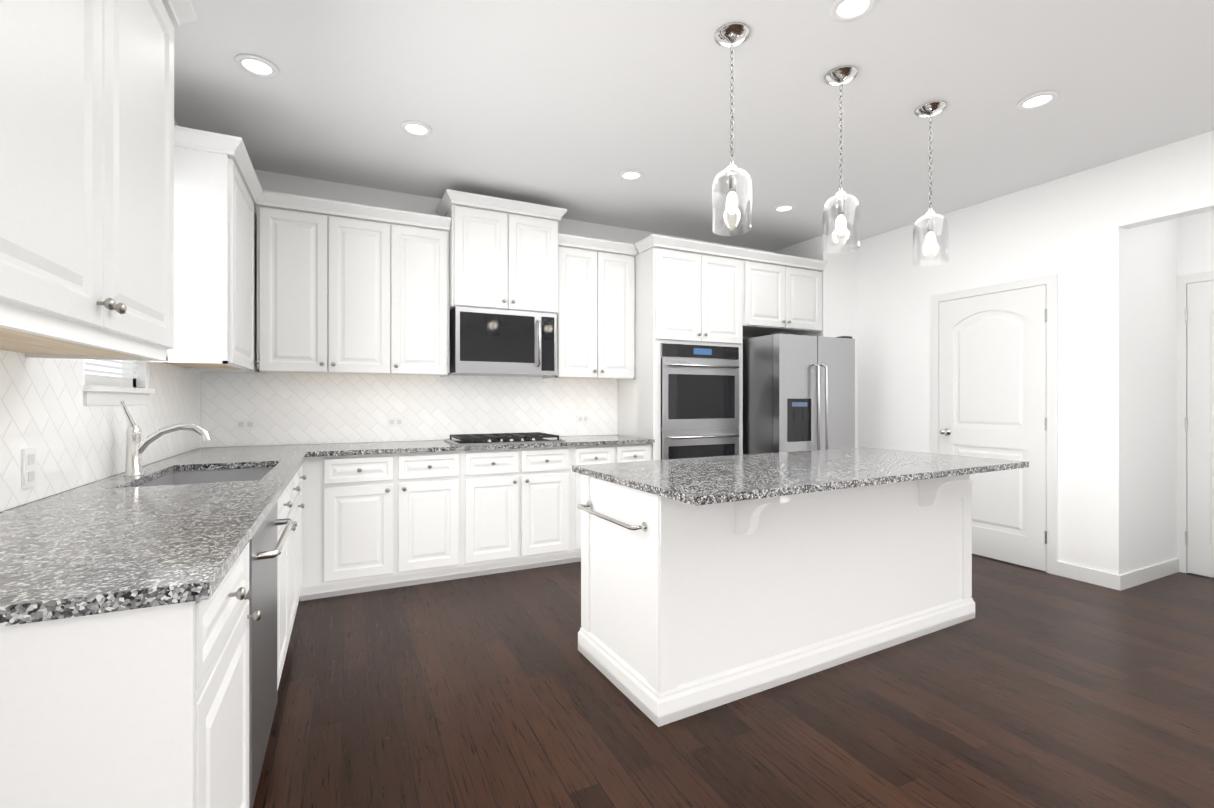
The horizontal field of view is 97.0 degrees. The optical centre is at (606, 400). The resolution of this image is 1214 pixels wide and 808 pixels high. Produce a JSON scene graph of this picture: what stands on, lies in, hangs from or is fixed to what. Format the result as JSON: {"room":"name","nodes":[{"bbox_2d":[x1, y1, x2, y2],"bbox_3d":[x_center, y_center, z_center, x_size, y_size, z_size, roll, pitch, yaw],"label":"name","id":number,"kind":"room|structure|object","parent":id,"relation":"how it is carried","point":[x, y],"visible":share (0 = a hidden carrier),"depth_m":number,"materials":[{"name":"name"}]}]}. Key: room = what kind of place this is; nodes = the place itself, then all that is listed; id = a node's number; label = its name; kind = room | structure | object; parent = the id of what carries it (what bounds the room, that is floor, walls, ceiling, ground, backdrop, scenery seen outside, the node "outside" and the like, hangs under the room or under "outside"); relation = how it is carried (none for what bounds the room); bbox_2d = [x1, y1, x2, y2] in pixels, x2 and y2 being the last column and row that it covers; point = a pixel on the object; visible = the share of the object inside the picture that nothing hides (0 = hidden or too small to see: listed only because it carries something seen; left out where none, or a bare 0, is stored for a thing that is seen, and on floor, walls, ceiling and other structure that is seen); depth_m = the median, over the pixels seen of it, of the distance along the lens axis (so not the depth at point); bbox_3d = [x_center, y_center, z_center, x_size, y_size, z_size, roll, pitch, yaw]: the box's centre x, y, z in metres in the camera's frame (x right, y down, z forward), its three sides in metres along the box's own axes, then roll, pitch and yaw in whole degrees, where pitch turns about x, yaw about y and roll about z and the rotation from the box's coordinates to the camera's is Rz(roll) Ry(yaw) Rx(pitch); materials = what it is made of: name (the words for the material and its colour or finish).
{"room":"kitchen","nodes":[
{"label":"kitchen","id":0,"kind":"room"},
{"bbox_2d":[0,119,200,511],"bbox_3d":[-1.046,-0.166,0.074,0.126,2.770,7.500,0,0,-26],"label":"wall","id":1,"kind":"structure","parent":0,"point":[60,426],"depth_m":1.84,"materials":[{"name":"tile"}]},
{"bbox_2d":[22,447,36,488],"bbox_3d":[-1.706,0.199,1.588,0.008,0.115,0.070,0,0,-26],"label":"electrical outlet","id":2,"kind":"object","parent":1,"relation":"attached to","point":[29,467],"visible":1,"depth_m":1.58,"materials":[{"name":"plastic"}]},
{"bbox_2d":[0,0,183,359],"bbox_3d":[-1.301,-0.715,1.145,0.349,1.148,1.150,0,0,-26],"label":"upper cabinet","id":3,"kind":"object","parent":1,"relation":"attached to","point":[134,226],"depth_m":1.19,"materials":[{"name":"white paint"}]},
{"bbox_2d":[83,359,154,405],"bbox_3d":[-2.067,-0.530,2.224,0.128,1.100,0.720,0,0,-26],"label":"window","id":4,"kind":"structure","parent":1,"relation":"in","point":[110,382],"depth_m":2.23,"materials":[{"name":"paint"}]},
{"bbox_2d":[144,128,255,371],"bbox_3d":[-2.162,-0.742,2.906,0.339,1.093,0.729,0,0,-26],"label":"upper cabinet","id":5,"kind":"object","parent":1,"relation":"attached to","point":[220,190],"depth_m":2.63,"materials":[{"name":"white paint"}]},
{"bbox_2d":[200,169,773,447],"bbox_3d":[0.436,-0.164,5.029,7.120,2.770,0.120,0,0,-26],"label":"wall","id":6,"kind":"structure","parent":0,"point":[306,187],"depth_m":3.96,"materials":[{"name":"paint"}]},
{"bbox_2d":[186,368,258,373],"bbox_3d":[-2.406,-0.696,3.384,0.318,1.030,0.344,0,0,-26],"label":"upper cabinet","id":7,"kind":"object","parent":6,"relation":"attached to","point":[203,370],"depth_m":3.35,"materials":[{"name":"white paint"}]},
{"bbox_2d":[256,188,391,373],"bbox_3d":[-1.892,-0.742,3.636,0.772,1.093,0.338,0,0,-26],"label":"upper cabinet","id":8,"kind":"object","parent":6,"relation":"attached to","point":[324,267],"depth_m":3.47,"materials":[{"name":"white paint"}]},
{"bbox_2d":[201,372,617,446],"bbox_3d":[-1.269,0.052,4.131,3.028,0.503,0.006,0,0,-26],"label":"backsplash","id":9,"kind":"structure","parent":6,"relation":"attached to","point":[286,408],"depth_m":3.97,"materials":[{"name":"tile"}]},
{"bbox_2d":[235,419,255,429],"bbox_3d":[-2.403,0.160,3.572,0.115,0.070,0.008,0,0,-26],"label":"electrical outlet","id":10,"kind":"object","parent":9,"relation":"attached to","point":[245,424],"visible":1,"depth_m":3.57,"materials":[{"name":"plastic"}]},
{"bbox_2d":[387,417,403,426],"bbox_3d":[-1.567,0.160,3.978,0.115,0.070,0.008,0,0,-26],"label":"electrical outlet","id":11,"kind":"object","parent":9,"relation":"attached to","point":[395,421],"visible":1,"depth_m":3.98,"materials":[{"name":"plastic"}]},
{"bbox_2d":[577,415,588,422],"bbox_3d":[-0.208,0.161,4.638,0.115,0.070,0.008,0,0,-26],"label":"electrical outlet","id":12,"kind":"object","parent":9,"relation":"attached to","point":[582,418],"visible":1,"depth_m":4.64,"materials":[{"name":"plastic"}]},
{"bbox_2d":[392,209,451,375],"bbox_3d":[-1.369,-0.742,3.891,0.392,1.093,0.338,0,0,-26],"label":"upper cabinet","id":13,"kind":"object","parent":6,"relation":"attached to","point":[420,310],"depth_m":3.74,"materials":[{"name":"white paint"}]},
{"bbox_2d":[440,189,559,315],"bbox_3d":[-0.814,-1.063,4.121,0.800,0.790,0.408,0,0,-26],"label":"upper cabinet","id":14,"kind":"object","parent":6,"relation":"attached to","point":[503,254],"depth_m":3.92,"materials":[{"name":"white paint"}]},
{"bbox_2d":[449,306,555,376],"bbox_3d":[-0.806,-0.428,4.106,0.750,0.470,0.453,0,0,-26],"label":"over-the-range microwave","id":15,"kind":"object","parent":14,"relation":"attached to","point":[489,342],"visible":0.96,"depth_m":3.94,"materials":[{"name":"silver metal"}]},
{"bbox_2d":[542,233,636,379],"bbox_3d":[-0.149,-0.742,4.483,0.704,1.093,0.338,0,0,-26],"label":"upper cabinet","id":16,"kind":"object","parent":6,"relation":"attached to","point":[595,325],"depth_m":4.32,"materials":[{"name":"white paint"}]},
{"bbox_2d":[750,250,825,336],"bbox_3d":[1.461,-0.967,5.104,0.936,0.645,0.637,0,0,-26],"label":"upper cabinet","id":17,"kind":"object","parent":6,"relation":"attached to","point":[784,298],"depth_m":4.82,"materials":[{"name":"white paint"}]},
{"bbox_2d":[174,0,1213,251],"bbox_3d":[2.019,-1.601,1.563,7.300,0.100,8.100,0,0,-26],"label":"ceiling","id":18,"kind":"structure","parent":0,"point":[574,108],"depth_m":2.76,"materials":[{"name":"paint"}]},
{"bbox_2d":[234,54,278,77],"bbox_3d":[-1.620,-1.545,2.486,0.176,0.010,0.176,0,0,-26],"label":"recessed light","id":19,"kind":"object","parent":18,"relation":"in","point":[255,65],"visible":1,"depth_m":2.48,"materials":[{"name":"paint"}]},
{"bbox_2d":[400,120,431,136],"bbox_3d":[-1.085,-1.545,3.057,0.176,0.010,0.176,0,0,-26],"label":"recessed light","id":20,"kind":"object","parent":18,"relation":"in","point":[415,128],"visible":1,"depth_m":3.06,"materials":[{"name":"paint"}]},
{"bbox_2d":[618,169,643,180],"bbox_3d":[0.165,-1.544,3.686,0.176,0.010,0.176,0,0,-26],"label":"recessed light","id":21,"kind":"object","parent":18,"relation":"in","point":[631,175],"visible":1,"depth_m":3.68,"materials":[{"name":"paint"}]},
{"bbox_2d":[712,22,751,235],"bbox_3d":[0.529,-1.135,2.273,0.164,0.830,0.164,0,0,-26],"label":"pendant light","id":22,"kind":"object","parent":18,"relation":"hanging from","point":[732,34],"visible":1,"depth_m":2.26,"materials":[{"name":"clear glass"}]},
{"bbox_2d":[773,204,795,211],"bbox_3d":[1.425,-1.544,4.320,0.176,0.010,0.176,0,0,-26],"label":"recessed light","id":23,"kind":"object","parent":18,"relation":"in","point":[785,208],"visible":0.96,"depth_m":4.31,"materials":[{"name":"paint"}]},
{"bbox_2d":[822,65,859,252],"bbox_3d":[1.114,-1.135,2.557,0.164,0.830,0.164,0,0,-26],"label":"pendant light","id":24,"kind":"object","parent":18,"relation":"hanging from","point":[840,75],"visible":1,"depth_m":2.55,"materials":[{"name":"clear glass"}]},
{"bbox_2d":[829,0,877,21],"bbox_3d":[0.965,-1.545,2.107,0.176,0.010,0.176,0,0,-26],"label":"recessed light","id":25,"kind":"object","parent":18,"relation":"in","point":[846,10],"visible":1,"depth_m":2.12,"materials":[{"name":"paint"}]},
{"bbox_2d":[913,101,948,266],"bbox_3d":[1.716,-1.140,2.850,0.164,0.820,0.164,0,0,-26],"label":"pendant light","id":26,"kind":"object","parent":18,"relation":"hanging from","point":[931,108],"visible":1,"depth_m":2.84,"materials":[{"name":"clear glass"}]},
{"bbox_2d":[1016,91,1058,109],"bbox_3d":[2.221,-1.545,2.772,0.176,0.010,0.176,0,0,-26],"label":"recessed light","id":27,"kind":"object","parent":18,"relation":"in","point":[1037,100],"visible":1,"depth_m":2.77,"materials":[{"name":"paint"}]},
{"bbox_2d":[253,553,1213,807],"bbox_3d":[2.019,1.269,1.562,7.300,0.100,8.100,0,0,-26],"label":"floor","id":28,"kind":"structure","parent":0,"point":[1027,687],"depth_m":2.08,"materials":[{"name":"brown wood"}]},
{"bbox_2d":[0,533,259,807],"bbox_3d":[-1.103,0.777,1.037,0.620,0.885,0.599,0,0,-26],"label":"base cabinet","id":29,"kind":"object","parent":28,"relation":"on","point":[146,617],"depth_m":0.87,"materials":[{"name":"white paint"}]},
{"bbox_2d":[0,453,307,628],"bbox_3d":[-1.508,0.319,1.898,0.643,0.030,2.525,0,0,-26],"label":"countertop","id":30,"kind":"structure","parent":29,"relation":"on","point":[114,544],"depth_m":1.17,"materials":[{"name":"grey stone"}]},
{"bbox_2d":[120,401,211,476],"bbox_3d":[-1.822,0.153,2.229,0.297,0.303,0.069,0,0,-26],"label":"faucet","id":31,"kind":"object","parent":30,"relation":"on","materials":[{"name":"silver metal"}]},
{"bbox_2d":[136,465,271,484],"bbox_3d":[-1.680,0.431,2.289,0.450,0.217,0.760,0,0,-26],"label":"sink","id":32,"kind":"object","parent":30,"relation":"in","point":[198,472],"depth_m":2.59,"materials":[{"name":"grey metal"}]},
{"bbox_2d":[260,497,283,773],"bbox_3d":[-1.373,0.777,1.593,0.620,0.885,0.637,0,0,-26],"label":"base cabinet","id":33,"kind":"object","parent":28,"relation":"on","point":[272,531],"depth_m":1.81,"materials":[{"name":"white paint"}]},
{"bbox_2d":[244,502,293,807],"bbox_3d":[-1.343,0.778,1.600,0.681,0.883,0.601,0,0,-26],"label":"dishwasher","id":34,"kind":"object","parent":33,"relation":"in","point":[264,549],"depth_m":1.62,"materials":[{"name":"silver metal"}]},
{"bbox_2d":[284,465,303,640],"bbox_3d":[-1.978,0.777,2.835,0.618,0.885,0.378,0,0,-26],"label":"base cabinet","id":35,"kind":"object","parent":28,"relation":"on","point":[294,495],"depth_m":2.63,"materials":[{"name":"white paint"}]},
{"bbox_2d":[304,453,463,600],"bbox_3d":[-1.530,0.778,3.662,0.950,0.885,0.618,0,0,-26],"label":"base cabinet","id":36,"kind":"object","parent":28,"relation":"on","point":[380,521],"depth_m":3.38,"materials":[{"name":"white paint"}]},
{"bbox_2d":[208,435,654,456],"bbox_3d":[-1.128,0.320,3.843,3.026,0.030,0.643,0,0,-26],"label":"countertop","id":37,"kind":"structure","parent":36,"relation":"on","point":[365,449],"depth_m":3.63,"materials":[{"name":"grey stone"}]},
{"bbox_2d":[464,445,575,577],"bbox_3d":[-0.745,0.778,4.043,0.795,0.885,0.618,0,0,-26],"label":"base cabinet","id":38,"kind":"object","parent":28,"relation":"on","point":[520,504],"depth_m":3.78,"materials":[{"name":"white paint"}]},
{"bbox_2d":[576,445,651,561],"bbox_3d":[-0.080,0.778,4.366,0.683,0.885,0.618,0,0,-26],"label":"base cabinet","id":39,"kind":"object","parent":28,"relation":"on","point":[585,454],"depth_m":4.05,"materials":[{"name":"white paint"}]},
{"bbox_2d":[618,234,749,459],"bbox_3d":[0.641,-0.034,4.694,0.893,2.510,0.657,0,0,-26],"label":"tall cabinet","id":40,"kind":"object","parent":28,"relation":"on","point":[699,316],"depth_m":4.39,"materials":[{"name":"white paint"}]},
{"bbox_2d":[661,343,738,459],"bbox_3d":[0.789,0.183,4.390,0.758,1.275,0.096,0,0,-26],"label":"double oven","id":41,"kind":"object","parent":40,"relation":"in","point":[700,381],"depth_m":4.38,"materials":[{"name":"silver metal"}]},
{"bbox_2d":[743,331,854,454],"bbox_3d":[1.581,0.333,4.861,0.865,1.775,0.982,0,0,-26],"label":"refrigerator","id":42,"kind":"object","parent":28,"relation":"on","point":[798,392],"visible":0.58,"depth_m":4.45,"materials":[{"name":"silver metal"}]},
{"bbox_2d":[572,463,1027,726],"bbox_3d":[0.993,0.785,2.701,2.190,0.870,0.944,0,0,-28],"label":"kitchen island","id":43,"kind":"object","parent":28,"relation":"on","point":[707,583],"depth_m":2.34,"materials":[{"name":"white paint"}]},
{"bbox_2d":[572,447,1027,502],"bbox_3d":[1.016,0.334,2.722,2.171,0.029,0.980,0,0,-28],"label":"island countertop","id":44,"kind":"structure","parent":43,"relation":"on","point":[698,479],"depth_m":2.48,"materials":[{"name":"grey stone"}]},
{"bbox_2d":[774,235,857,447],"bbox_3d":[2.093,-0.164,5.411,0.465,2.770,0.640,0,0,-26],"label":"wall","id":45,"kind":"structure","parent":0,"point":[839,295],"depth_m":5.14,"materials":[{"name":"paint"}]},
{"bbox_2d":[858,130,1213,574],"bbox_3d":[3.854,-0.165,2.453,0.120,2.770,7.500,0,0,-26],"label":"wall","id":46,"kind":"structure","parent":0,"point":[1071,230],"depth_m":3.70,"materials":[{"name":"paint"}]},
{"bbox_2d":[939,285,1046,570],"bbox_3d":[2.929,0.196,4.139,0.131,2.033,0.771,0,0,-26],"label":"pantry door","id":47,"kind":"structure","parent":46,"relation":"in","point":[992,375],"depth_m":4.07,"materials":[{"name":"paint"}]},
{"bbox_2d":[931,273,1057,574],"bbox_3d":[3.006,0.167,4.181,0.136,2.107,0.894,0,0,-26],"label":"door frame","id":48,"kind":"structure","parent":46,"relation":"attached to","point":[1050,281],"depth_m":3.79,"materials":[{"name":"paint"}]},
{"bbox_2d":[1057,561,1114,588],"bbox_3d":[3.215,1.173,3.615,0.014,0.095,0.310,0,0,-26],"label":"baseboard","id":49,"kind":"structure","parent":46,"relation":"attached to","point":[1105,579],"depth_m":3.60,"materials":[{"name":"paint"}]},
{"bbox_2d":[1128,217,1183,571],"bbox_3d":[3.721,-0.165,3.723,0.750,2.770,0.140,0,0,-26],"label":"wall","id":50,"kind":"structure","parent":0,"point":[1162,255],"depth_m":3.67,"materials":[{"name":"paint"}]},
{"bbox_2d":[1115,558,1178,590],"bbox_3d":[3.684,1.173,3.646,0.884,0.095,0.024,0,0,-26],"label":"baseboard","id":51,"kind":"structure","parent":50,"relation":"attached to","point":[1120,582],"depth_m":3.60,"materials":[{"name":"paint"}]},
{"bbox_2d":[1184,210,1213,274],"bbox_3d":[4.407,-0.165,3.305,0.120,2.770,1.490,0,0,-26],"label":"wall","id":52,"kind":"structure","parent":0,"point":[1198,228],"depth_m":3.74,"materials":[{"name":"paint"}]},
{"bbox_2d":[1176,271,1213,572],"bbox_3d":[4.326,0.167,3.455,0.136,2.107,0.934,0,0,-26],"label":"door frame","id":53,"kind":"structure","parent":52,"relation":"attached to","point":[1182,281],"depth_m":3.81,"materials":[{"name":"paint"}]},
{"bbox_2d":[1185,280,1213,577],"bbox_3d":[4.245,0.196,3.421,0.131,2.033,0.811,0,0,-26],"label":"hall door","id":54,"kind":"structure","parent":52,"relation":"in","point":[1199,425],"depth_m":3.73,"materials":[{"name":"paint"}]}
]}

